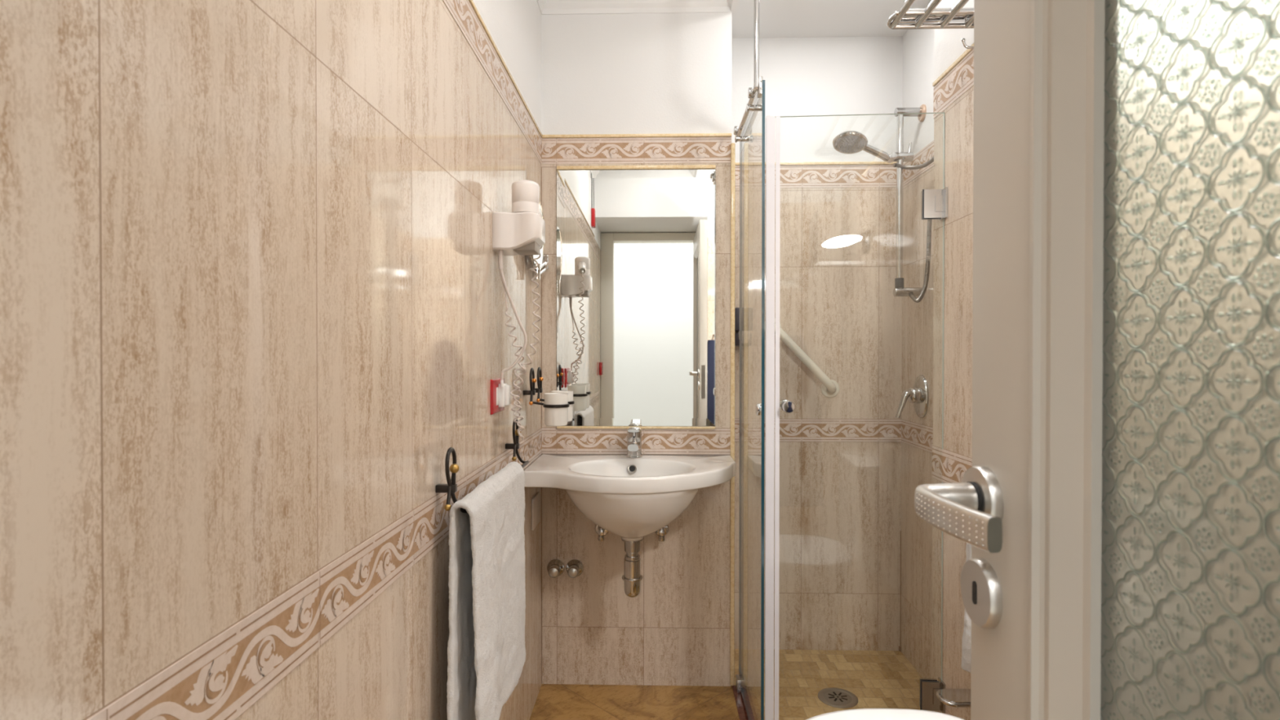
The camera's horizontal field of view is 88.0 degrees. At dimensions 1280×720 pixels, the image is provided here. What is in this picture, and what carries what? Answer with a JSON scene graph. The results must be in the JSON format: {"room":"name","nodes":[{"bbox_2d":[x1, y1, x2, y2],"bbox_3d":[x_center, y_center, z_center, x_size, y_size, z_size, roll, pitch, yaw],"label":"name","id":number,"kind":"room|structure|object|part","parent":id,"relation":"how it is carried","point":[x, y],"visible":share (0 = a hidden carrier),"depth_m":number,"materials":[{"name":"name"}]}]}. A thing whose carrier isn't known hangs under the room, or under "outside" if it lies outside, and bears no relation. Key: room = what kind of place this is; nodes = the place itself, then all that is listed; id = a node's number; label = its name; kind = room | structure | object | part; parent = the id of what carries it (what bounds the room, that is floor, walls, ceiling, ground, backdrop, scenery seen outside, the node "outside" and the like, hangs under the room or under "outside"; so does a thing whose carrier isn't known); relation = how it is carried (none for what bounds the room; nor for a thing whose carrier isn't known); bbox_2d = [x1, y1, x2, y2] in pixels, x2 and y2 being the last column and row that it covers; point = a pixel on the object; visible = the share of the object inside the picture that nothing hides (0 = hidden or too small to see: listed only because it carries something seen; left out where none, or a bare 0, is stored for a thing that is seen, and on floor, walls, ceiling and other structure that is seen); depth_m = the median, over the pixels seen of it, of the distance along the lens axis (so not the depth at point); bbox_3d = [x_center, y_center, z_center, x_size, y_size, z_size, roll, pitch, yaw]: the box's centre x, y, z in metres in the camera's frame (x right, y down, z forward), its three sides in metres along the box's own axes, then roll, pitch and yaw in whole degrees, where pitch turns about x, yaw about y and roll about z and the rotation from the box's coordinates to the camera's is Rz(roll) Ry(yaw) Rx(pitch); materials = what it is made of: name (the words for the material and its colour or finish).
{"room":"bathroom","nodes":[
{"label":"bathroom","id":0,"kind":"room"},
{"bbox_2d":[0,0,542,719],"bbox_3d":[-0.415,-0.117,1.275,0.100,2.600,2.930,0,0,1],"label":"wall","id":1,"kind":"structure","parent":0,"point":[253,308],"depth_m":0.64,"materials":[{"name":"tile"}]},
{"bbox_2d":[86,427,542,719],"bbox_3d":[-0.367,0.289,1.153,0.003,0.089,2.283,0,0,1],"label":"trim","id":2,"kind":"structure","parent":1,"relation":"attached to","point":[223,677],"depth_m":0.71,"materials":[{"name":"beige tile"}]},
{"bbox_2d":[435,417,528,514],"bbox_3d":[-0.334,0.219,1.480,0.054,0.128,0.620,0,0,1],"label":"towel rail","id":3,"kind":"object","parent":1,"relation":"attached to","point":[451,487],"visible":0.86,"depth_m":1.19,"materials":[{"name":"black metal"}]},
{"bbox_3d":[-0.310,0.278,1.508,0.008,0.008,0.565,0,0,1],"label":"rod","id":4,"kind":"part","parent":3,"relation":"part of","materials":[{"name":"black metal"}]},
{"bbox_2d":[446,462,525,719],"bbox_3d":[-0.301,0.525,1.380,0.070,0.557,0.476,0,0,1],"label":"towel","id":5,"kind":"object","parent":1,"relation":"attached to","point":[486,650],"visible":1,"depth_m":1.26,"materials":[{"name":"white fabric"}]},
{"bbox_2d":[442,0,542,164],"bbox_3d":[-0.367,-0.711,1.145,0.003,0.089,2.283,0,0,1],"label":"trim","id":6,"kind":"structure","parent":1,"relation":"attached to","point":[462,11],"depth_m":1.60,"materials":[{"name":"beige tile"}]},
{"bbox_2d":[489,377,504,414],"bbox_3d":[-0.351,0.088,1.644,0.010,0.084,0.120,0,0,1],"label":"socket","id":7,"kind":"object","parent":1,"relation":"attached to","point":[494,383],"visible":0.55,"depth_m":1.60,"materials":[{"name":"red plastic"}]},
{"bbox_2d":[498,380,510,407],"bbox_3d":[-0.335,0.083,1.639,0.024,0.067,0.045,0,0,1],"label":"plug","id":8,"kind":"object","parent":7,"relation":"attached to","point":[504,389],"visible":1,"depth_m":1.62,"materials":[{"name":"white plastic"}]},
{"bbox_2d":[492,212,545,439],"bbox_3d":[-0.299,-0.079,1.693,0.112,0.561,0.183,0,0,1],"label":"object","id":9,"kind":"object","parent":1,"relation":"attached to","point":[520,233],"visible":1,"depth_m":1.62,"materials":[{"name":"white plastic"}]},
{"bbox_3d":[-0.297,-0.079,1.700,0.054,0.561,0.178,0,0,16],"label":"coiled cord","id":10,"kind":"part","parent":9,"relation":"part of","materials":[{"name":"beige plastic"}]},
{"bbox_2d":[511,179,542,217],"bbox_3d":[-0.283,-0.398,1.691,0.068,0.090,0.159,0,0,1],"label":"hair dryer","id":11,"kind":"object","parent":9,"relation":"in","point":[525,193],"visible":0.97,"depth_m":1.62,"materials":[{"name":"white plastic"}]},
{"bbox_2d":[513,240,540,254],"bbox_3d":[-0.283,-0.284,1.660,0.055,0.032,0.077,0,0,1],"label":"outlet","id":12,"kind":"object","parent":9,"relation":"attached to","point":[533,247],"depth_m":1.62,"materials":[{"name":"plastic"}]},
{"bbox_2d":[531,491,539,530],"bbox_3d":[-0.340,0.492,2.166,0.008,0.101,0.118,0,0,1],"label":"plate","id":13,"kind":"object","parent":1,"relation":"attached to","point":[535,500],"visible":1,"depth_m":2.14,"materials":[{"name":"white plastic"}]},
{"bbox_2d":[528,201,548,279],"bbox_3d":[-0.322,-0.375,2.115,0.031,0.250,0.348,0,0,-1],"label":"mirror","id":14,"kind":"object","parent":1,"relation":"attached to","point":[543,262],"visible":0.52,"depth_m":2.10,"materials":[{"name":"silver metal"}]},
{"bbox_3d":[-0.320,-0.302,2.161,0.026,0.103,0.235,0,0,0],"label":"arm","id":15,"kind":"part","parent":14,"relation":"part of","materials":[{"name":"silver metal"}]},
{"bbox_3d":[-0.327,-0.337,2.283,0.024,0.048,0.012,0,0,1],"label":"wall plate","id":16,"kind":"part","parent":14,"relation":"part of","materials":[{"name":"silver metal"}]},
{"bbox_2d":[523,367,568,408],"bbox_3d":[-0.279,0.081,1.964,0.139,0.116,0.078,0,0,1],"label":"cup holder","id":17,"kind":"object","parent":1,"relation":"attached to","point":[532,380],"visible":0.98,"depth_m":1.96,"materials":[{"name":"black metal"}]},
{"bbox_2d":[544,392,568,426],"bbox_3d":[-0.248,0.146,1.964,0.071,0.094,0.071,0,0,1],"label":"cup","id":18,"kind":"object","parent":17,"relation":"in","point":[553,416],"visible":0.95,"depth_m":1.94,"materials":[{"name":"white ceramic"}]},
{"bbox_2d":[534,366,574,404],"bbox_3d":[-0.276,0.080,2.086,0.139,0.116,0.078,0,0,1],"label":"cup holder","id":19,"kind":"object","parent":1,"relation":"attached to","point":[540,379],"visible":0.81,"depth_m":2.09,"materials":[{"name":"black metal"}]},
{"bbox_2d":[551,390,573,422],"bbox_3d":[-0.245,0.145,2.086,0.071,0.094,0.071,0,0,1],"label":"cup","id":20,"kind":"object","parent":19,"relation":"in","point":[570,393],"visible":0.36,"depth_m":2.07,"materials":[{"name":"white ceramic"}]},
{"bbox_2d":[536,0,734,14],"bbox_3d":[-0.037,-1.234,1.303,0.654,0.106,1.943,0,0,1],"label":"trim","id":21,"kind":"structure","parent":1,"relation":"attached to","point":[545,6],"depth_m":2.26,"materials":[{"name":"white paint"}]},
{"bbox_2d":[541,12,732,686],"bbox_3d":[-0.008,-0.127,2.506,0.654,2.600,0.447,0,0,1],"label":"wall","id":22,"kind":"structure","parent":0,"point":[645,73],"depth_m":2.28,"materials":[{"name":"tile"}]},
{"bbox_2d":[541,167,542,619],"bbox_3d":[-0.340,0.230,2.293,0.002,1.790,0.002,0,0,1],"label":"trim","id":23,"kind":"structure","parent":22,"relation":"attached to","point":[541,167],"depth_m":2.29,"materials":[{"name":"beige tile"}]},
{"bbox_2d":[546,559,564,577],"bbox_3d":[-0.292,0.720,2.270,0.061,0.061,0.054,0,0,1],"label":"valve","id":24,"kind":"object","parent":22,"relation":"attached to","point":[555,567],"visible":1,"depth_m":2.27,"materials":[{"name":"silver metal"}]},
{"bbox_3d":[-0.292,0.720,2.264,0.039,0.039,0.042,0,0,1],"label":"knob","id":25,"kind":"part","parent":24,"relation":"part of","materials":[{"name":"silver metal"}]},
{"bbox_2d":[565,559,583,577],"bbox_3d":[-0.226,0.720,2.268,0.061,0.061,0.054,0,0,1],"label":"valve","id":26,"kind":"object","parent":22,"relation":"attached to","point":[575,567],"visible":1,"depth_m":2.27,"materials":[{"name":"silver metal"}]},
{"bbox_3d":[-0.226,0.720,2.262,0.039,0.039,0.042,0,0,1],"label":"knob","id":27,"kind":"part","parent":26,"relation":"part of","materials":[{"name":"silver metal"}]},
{"bbox_2d":[595,524,608,541],"bbox_3d":[-0.131,0.584,2.264,0.052,0.056,0.056,0,0,1],"label":"angle valve","id":28,"kind":"object","parent":22,"relation":"attached to","point":[599,531],"visible":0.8,"depth_m":2.24,"materials":[{"name":"silver metal"}]},
{"bbox_2d":[524,453,736,541],"bbox_3d":[-0.020,0.441,2.066,0.652,0.228,0.444,0,0,1],"label":"washbasin","id":29,"kind":"object","parent":22,"relation":"attached to","point":[631,499],"visible":1,"depth_m":1.94,"materials":[{"name":"white ceramic"}]},
{"bbox_2d":[626,426,642,457],"bbox_3d":[-0.020,0.275,2.177,0.055,0.102,0.152,0,0,1],"label":"faucet","id":30,"kind":"object","parent":29,"relation":"on","point":[633,433],"visible":1,"depth_m":2.20,"materials":[{"name":"silver metal"}]},
{"bbox_3d":[-0.021,0.289,2.158,0.042,0.044,0.115,0,0,1],"label":"spout","id":31,"kind":"part","parent":30,"relation":"part of","materials":[{"name":"silver metal"}]},
{"bbox_3d":[-0.020,0.248,2.193,0.051,0.050,0.116,0,0,1],"label":"lever","id":32,"kind":"part","parent":30,"relation":"part of","materials":[{"name":"silver metal"}]},
{"bbox_2d":[621,538,643,597],"bbox_3d":[-0.022,0.641,2.161,0.074,0.194,0.258,0,0,1],"label":"trap","id":33,"kind":"object","parent":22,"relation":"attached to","point":[632,577],"visible":0.72,"depth_m":2.04,"materials":[{"name":"silver metal"}]},
{"bbox_2d":[622,559,643,597],"bbox_3d":[-0.024,0.679,2.067,0.066,0.119,0.066,0,0,1],"label":"cup","id":34,"kind":"object","parent":33,"relation":"on","point":[632,577],"depth_m":2.04,"materials":[{"name":"silver metal"}]},
{"bbox_2d":[556,426,715,429],"bbox_3d":[-0.015,0.232,2.280,0.546,0.008,0.012,0,0,1],"label":"trim","id":35,"kind":"structure","parent":22,"relation":"attached to","point":[557,427],"depth_m":2.27,"materials":[{"name":"yellow stone"}]},
{"bbox_2d":[542,427,730,454],"bbox_3d":[-0.014,0.280,2.285,0.654,0.089,0.003,0,0,1],"label":"trim","id":36,"kind":"structure","parent":22,"relation":"attached to","point":[554,440],"depth_m":2.28,"materials":[{"name":"beige tile"}]},
{"bbox_2d":[556,164,715,169],"bbox_3d":[-0.014,-0.660,2.274,0.546,0.013,0.010,0,0,1],"label":"trim","id":37,"kind":"structure","parent":22,"relation":"attached to","point":[657,166],"depth_m":2.27,"materials":[{"name":"yellow stone"}]},
{"bbox_2d":[556,169,715,426],"bbox_3d":[-0.014,-0.212,2.279,0.545,0.879,0.006,0,0,1],"label":"wall mirror","id":38,"kind":"object","parent":22,"relation":"attached to","point":[636,248],"visible":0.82,"depth_m":2.28,"materials":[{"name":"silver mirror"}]},
{"bbox_2d":[542,137,731,164],"bbox_3d":[-0.014,-0.720,2.277,0.654,0.089,0.003,0,0,1],"label":"trim","id":39,"kind":"structure","parent":22,"relation":"attached to","point":[631,149],"depth_m":2.28,"materials":[{"name":"beige tile"}]},
{"bbox_2d":[542,133,732,137],"bbox_3d":[-0.012,-0.769,2.273,0.652,0.011,0.009,0,0,1],"label":"trim","id":40,"kind":"structure","parent":22,"relation":"attached to","point":[698,135],"depth_m":2.27,"materials":[{"name":"beige tile"}]},
{"bbox_2d":[654,524,669,541],"bbox_3d":[0.074,0.584,2.259,0.052,0.056,0.056,0,0,1],"label":"angle valve","id":41,"kind":"object","parent":22,"relation":"attached to","point":[663,531],"visible":0.75,"depth_m":2.24,"materials":[{"name":"silver metal"}]},
{"bbox_2d":[729,142,735,685],"bbox_3d":[0.318,0.189,2.276,0.016,1.864,0.014,0,0,1],"label":"trim","id":42,"kind":"structure","parent":22,"relation":"attached to","point":[732,144],"depth_m":2.27,"materials":[{"name":"yellow stone"}]},
{"bbox_2d":[732,0,738,12],"bbox_3d":[0.297,-1.249,1.294,0.014,0.136,1.943,0,0,1],"label":"trim","id":43,"kind":"structure","parent":22,"relation":"attached to","point":[735,2],"depth_m":2.23,"materials":[{"name":"white paint"}]},
{"bbox_2d":[732,684,748,719],"bbox_3d":[0.566,1.150,2.028,0.511,0.054,0.503,0,0,1],"label":"trim","id":44,"kind":"structure","parent":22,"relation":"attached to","point":[739,700],"depth_m":2.16,"materials":[{"name":"red stone"}]},
{"bbox_2d":[733,0,764,719],"bbox_3d":[0.328,-0.076,2.031,0.053,2.394,0.480,0,0,3],"label":"panel","id":45,"kind":"object","parent":44,"relation":"on","point":[746,682],"visible":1,"depth_m":2.07,"materials":[{"name":"clear glass"}]},
{"bbox_3d":[0.322,-0.745,2.021,0.015,0.015,0.438,0,0,1],"label":"support rail","id":46,"kind":"part","parent":45,"relation":"part of","materials":[{"name":"silver metal"}]},
{"bbox_3d":[0.317,-1.005,1.797,0.015,0.532,0.015,0,0,1],"label":"ceiling post","id":47,"kind":"part","parent":45,"relation":"part of","materials":[{"name":"silver metal"}]},
{"bbox_3d":[0.325,0.137,1.829,0.009,0.033,0.033,0,0,1],"label":"knob","id":48,"kind":"part","parent":45,"relation":"part of","materials":[{"name":"silver metal"}]},
{"bbox_2d":[528,648,931,719],"bbox_3d":[0.312,1.164,1.177,1.562,0.060,2.950,0,0,1],"label":"floor","id":49,"kind":"structure","parent":0,"point":[879,679],"depth_m":2.25,"materials":[{"name":"wood"}]},
{"bbox_2d":[817,687,857,708],"bbox_3d":[0.673,1.148,2.256,0.132,0.005,0.132,0,0,1],"label":"floor drain","id":50,"kind":"object","parent":49,"relation":"on","point":[840,698],"visible":1,"depth_m":2.25,"materials":[{"name":"silver metal"}]},
{"bbox_2d":[805,708,964,719],"bbox_3d":[0.525,0.752,1.159,0.551,0.765,0.380,0,0,1],"label":"toilet","id":51,"kind":"object","parent":49,"relation":"on","point":[858,713],"visible":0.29,"depth_m":1.31,"materials":[{"name":"white ceramic"}]},
{"bbox_2d":[738,330,750,341],"bbox_3d":[0.398,-0.086,2.530,0.044,0.050,0.044,0,0,1],"label":"cup","id":52,"kind":"object","parent":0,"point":[748,336],"depth_m":2.52,"materials":[{"name":"white plastic"}]},
{"bbox_2d":[731,35,902,650],"bbox_3d":[0.727,-0.113,2.662,0.807,2.630,0.100,0,0,1],"label":"wall","id":53,"kind":"structure","parent":0,"point":[840,502],"depth_m":2.61,"materials":[{"name":"tile"}]},
{"bbox_2d":[734,307,752,346],"bbox_3d":[0.399,-0.127,2.564,0.072,0.150,0.112,0,0,1],"label":"soap dispenser","id":54,"kind":"object","parent":53,"relation":"attached to","point":[736,309],"visible":0.41,"depth_m":2.55,"materials":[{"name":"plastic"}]},
{"bbox_2d":[764,318,839,397],"bbox_3d":[0.634,-0.009,2.582,0.300,0.316,0.066,0,0,1],"label":"grab bar","id":55,"kind":"object","parent":53,"relation":"attached to","point":[829,388],"visible":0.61,"depth_m":2.55,"materials":[{"name":"white plastic"}]},
{"bbox_2d":[735,164,896,188],"bbox_3d":[0.677,-0.722,2.607,0.705,0.089,0.003,0,0,1],"label":"trim","id":56,"kind":"structure","parent":53,"relation":"attached to","point":[791,175],"depth_m":2.60,"materials":[{"name":"beige tile"}]},
{"bbox_2d":[735,161,896,165],"bbox_3d":[0.683,-0.772,2.603,0.693,0.011,0.009,0,0,1],"label":"trim","id":57,"kind":"structure","parent":53,"relation":"attached to","point":[810,162],"depth_m":2.60,"materials":[{"name":"yellow stone"}]},
{"bbox_2d":[734,418,901,441],"bbox_3d":[0.676,0.278,2.615,0.705,0.089,0.003,0,0,1],"label":"trim","id":58,"kind":"structure","parent":53,"relation":"attached to","point":[790,429],"depth_m":2.61,"materials":[{"name":"beige tile"}]},
{"bbox_2d":[900,530,901,644],"bbox_3d":[1.027,0.910,2.612,0.002,0.475,0.002,0,0,1],"label":"trim","id":59,"kind":"structure","parent":53,"relation":"attached to","point":[900,531],"depth_m":2.61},
{"bbox_2d":[731,0,930,38],"bbox_3d":[0.700,-1.297,1.238,0.793,0.079,2.930,0,0,1],"label":"ceiling","id":60,"kind":"structure","parent":0,"point":[777,18],"depth_m":2.46,"materials":[{"name":"white paint"}]},
{"bbox_2d":[900,0,934,678],"bbox_3d":[1.070,-0.109,2.224,0.100,2.630,0.760,0,0,1],"label":"wall","id":61,"kind":"structure","parent":0,"point":[918,45],"depth_m":2.44,"materials":[{"name":"stone"}]},
{"bbox_2d":[886,104,933,302],"bbox_3d":[0.957,-0.562,2.244,0.126,0.721,0.378,0,0,1],"label":"riser rail","id":62,"kind":"object","parent":61,"relation":"attached to","point":[900,156],"visible":0.75,"depth_m":2.39,"materials":[{"name":"silver metal"}]},
{"bbox_2d":[832,130,889,161],"bbox_3d":[0.789,-0.755,2.340,0.217,0.080,0.126,0,0,1],"label":"shower","id":63,"kind":"object","parent":62,"relation":"attached to","point":[848,142],"visible":1,"depth_m":2.34,"materials":[{"name":"silver metal"}]},
{"bbox_3d":[0.830,-0.751,2.363,0.142,0.072,0.037,0,1,-24],"label":"handle","id":64,"kind":"part","parent":63,"relation":"part of","materials":[{"name":"silver metal"}]},
{"bbox_3d":[0.942,-0.578,2.403,0.024,0.663,0.024,0,0,1],"label":"rail","id":65,"kind":"part","parent":62,"relation":"part of","materials":[{"name":"silver metal"}]},
{"bbox_2d":[895,374,928,418],"bbox_3d":[0.973,0.133,2.408,0.102,0.157,0.122,0,0,1],"label":"shower mixer","id":66,"kind":"object","parent":61,"relation":"attached to","point":[918,395],"visible":1,"depth_m":2.38,"materials":[{"name":"silver metal"}]},
{"bbox_3d":[0.960,0.159,2.401,0.081,0.104,0.044,0,0,-4],"label":"lever","id":67,"kind":"part","parent":66,"relation":"part of","materials":[{"name":"silver metal"}]},
{"bbox_3d":[1.018,0.133,2.407,0.013,0.156,0.122,0,0,1],"label":"plate","id":68,"kind":"part","parent":66,"relation":"part of","materials":[{"name":"silver metal"}]},
{"bbox_2d":[901,419,933,453],"bbox_3d":[1.018,0.281,2.228,0.003,0.089,0.760,0,0,1],"label":"trim","id":69,"kind":"structure","parent":61,"relation":"attached to","point":[917,435],"depth_m":2.44,"materials":[{"name":"beige tile"}]},
{"bbox_2d":[903,140,933,186],"bbox_3d":[1.019,-0.719,2.220,0.003,0.089,0.760,0,0,1],"label":"trim","id":70,"kind":"structure","parent":61,"relation":"attached to","point":[925,154],"depth_m":2.42,"materials":[{"name":"beige tile"}]},
{"bbox_2d":[931,0,973,719],"bbox_3d":[0.946,-0.115,1.081,0.292,2.600,1.530,0,0,1],"label":"wall","id":71,"kind":"structure","parent":0,"point":[948,46],"depth_m":1.72,"materials":[{"name":"stone"}]},
{"bbox_2d":[764,112,947,719],"bbox_3d":[0.580,0.222,1.796,0.475,1.771,0.073,0,0,6],"label":"shower door","id":72,"kind":"structure","parent":71,"relation":"attached to","point":[934,202],"depth_m":1.81,"materials":[{"name":"clear glass"}]},
{"bbox_3d":[0.404,0.126,1.834,0.033,0.033,0.031,0,0,1],"label":"knob","id":73,"kind":"part","parent":72,"relation":"part of","materials":[{"name":"silver metal"}]},
{"bbox_3d":[0.401,0.126,1.794,0.034,0.034,0.034,0,0,1],"label":"knob","id":74,"kind":"part","parent":72,"relation":"part of","materials":[{"name":"silver metal"}]},
{"bbox_2d":[886,0,973,29],"bbox_3d":[0.690,-0.792,1.280,0.229,0.052,0.617,0,0,1],"label":"towel rack","id":75,"kind":"object","parent":71,"relation":"attached to","point":[940,18],"visible":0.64,"depth_m":1.55,"materials":[{"name":"silver metal"}]},
{"bbox_2d":[932,445,972,483],"bbox_3d":[0.798,0.290,1.088,0.003,0.089,1.530,0,0,1],"label":"trim","id":76,"kind":"structure","parent":71,"relation":"attached to","point":[948,467],"depth_m":1.75,"materials":[{"name":"beige tile"}]},
{"bbox_2d":[932,43,973,118],"bbox_3d":[0.799,-0.710,1.080,0.003,0.089,1.530,0,0,1],"label":"trim","id":77,"kind":"structure","parent":71,"relation":"attached to","point":[960,78],"depth_m":1.71,"materials":[{"name":"beige tile"}]},
{"bbox_2d":[936,688,970,707],"bbox_3d":[0.756,0.795,1.559,0.109,0.040,0.080,0,0,1],"label":"paper holder","id":78,"kind":"object","parent":71,"relation":"attached to","point":[961,698],"visible":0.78,"depth_m":1.55,"materials":[{"name":"silver metal"}]},
{"bbox_2d":[961,38,973,48],"bbox_3d":[0.793,-0.757,1.595,0.039,0.035,0.024,0,0,1],"label":"robe hook","id":79,"kind":"object","parent":71,"relation":"attached to","point":[963,40],"visible":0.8,"depth_m":1.59,"materials":[{"name":"silver metal"}]},
{"bbox_3d":[0.779,0.272,1.437,0.058,0.044,0.227,0,0,1],"label":"towel bar","id":80,"kind":"object","parent":71,"relation":"attached to","visible":0},
{"bbox_2d":[960,542,971,672],"bbox_3d":[0.756,0.479,1.450,0.045,0.468,0.188,0,0,-2],"label":"towel","id":81,"kind":"object","parent":80,"relation":"hanging from","point":[966,665],"visible":0.09,"depth_m":1.49,"materials":[{"name":"white fabric"}]},
{"bbox_3d":[-0.006,-1.147,-0.259,0.670,0.615,0.100,0,0,1],"label":"wall","id":82,"kind":"structure","parent":0,"visible":0},
{"bbox_2d":[914,0,1279,719],"bbox_3d":[0.283,0.162,0.199,0.166,1.950,0.711,0,0,3],"label":"door","id":83,"kind":"structure","parent":82,"relation":"in","point":[1117,506],"depth_m":0.40,"materials":[{"name":"grey paint"}]},
{"bbox_3d":[0.270,0.111,0.526,0.010,0.054,0.054,0,0,1],"label":"lever handle","id":84,"kind":"part","parent":83,"relation":"part of","materials":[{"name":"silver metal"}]},
{"bbox_3d":[0.289,0.162,0.203,0.045,1.950,0.698,0,0,1],"label":"frame","id":85,"kind":"part","parent":83,"relation":"part of","materials":[{"name":"grey paint"}]},
{"bbox_3d":[0.289,0.102,0.201,0.005,1.570,0.484,0,0,1],"label":"glass pane","id":86,"kind":"part","parent":83,"relation":"part of","materials":[{"name":"glass"}]}
]}

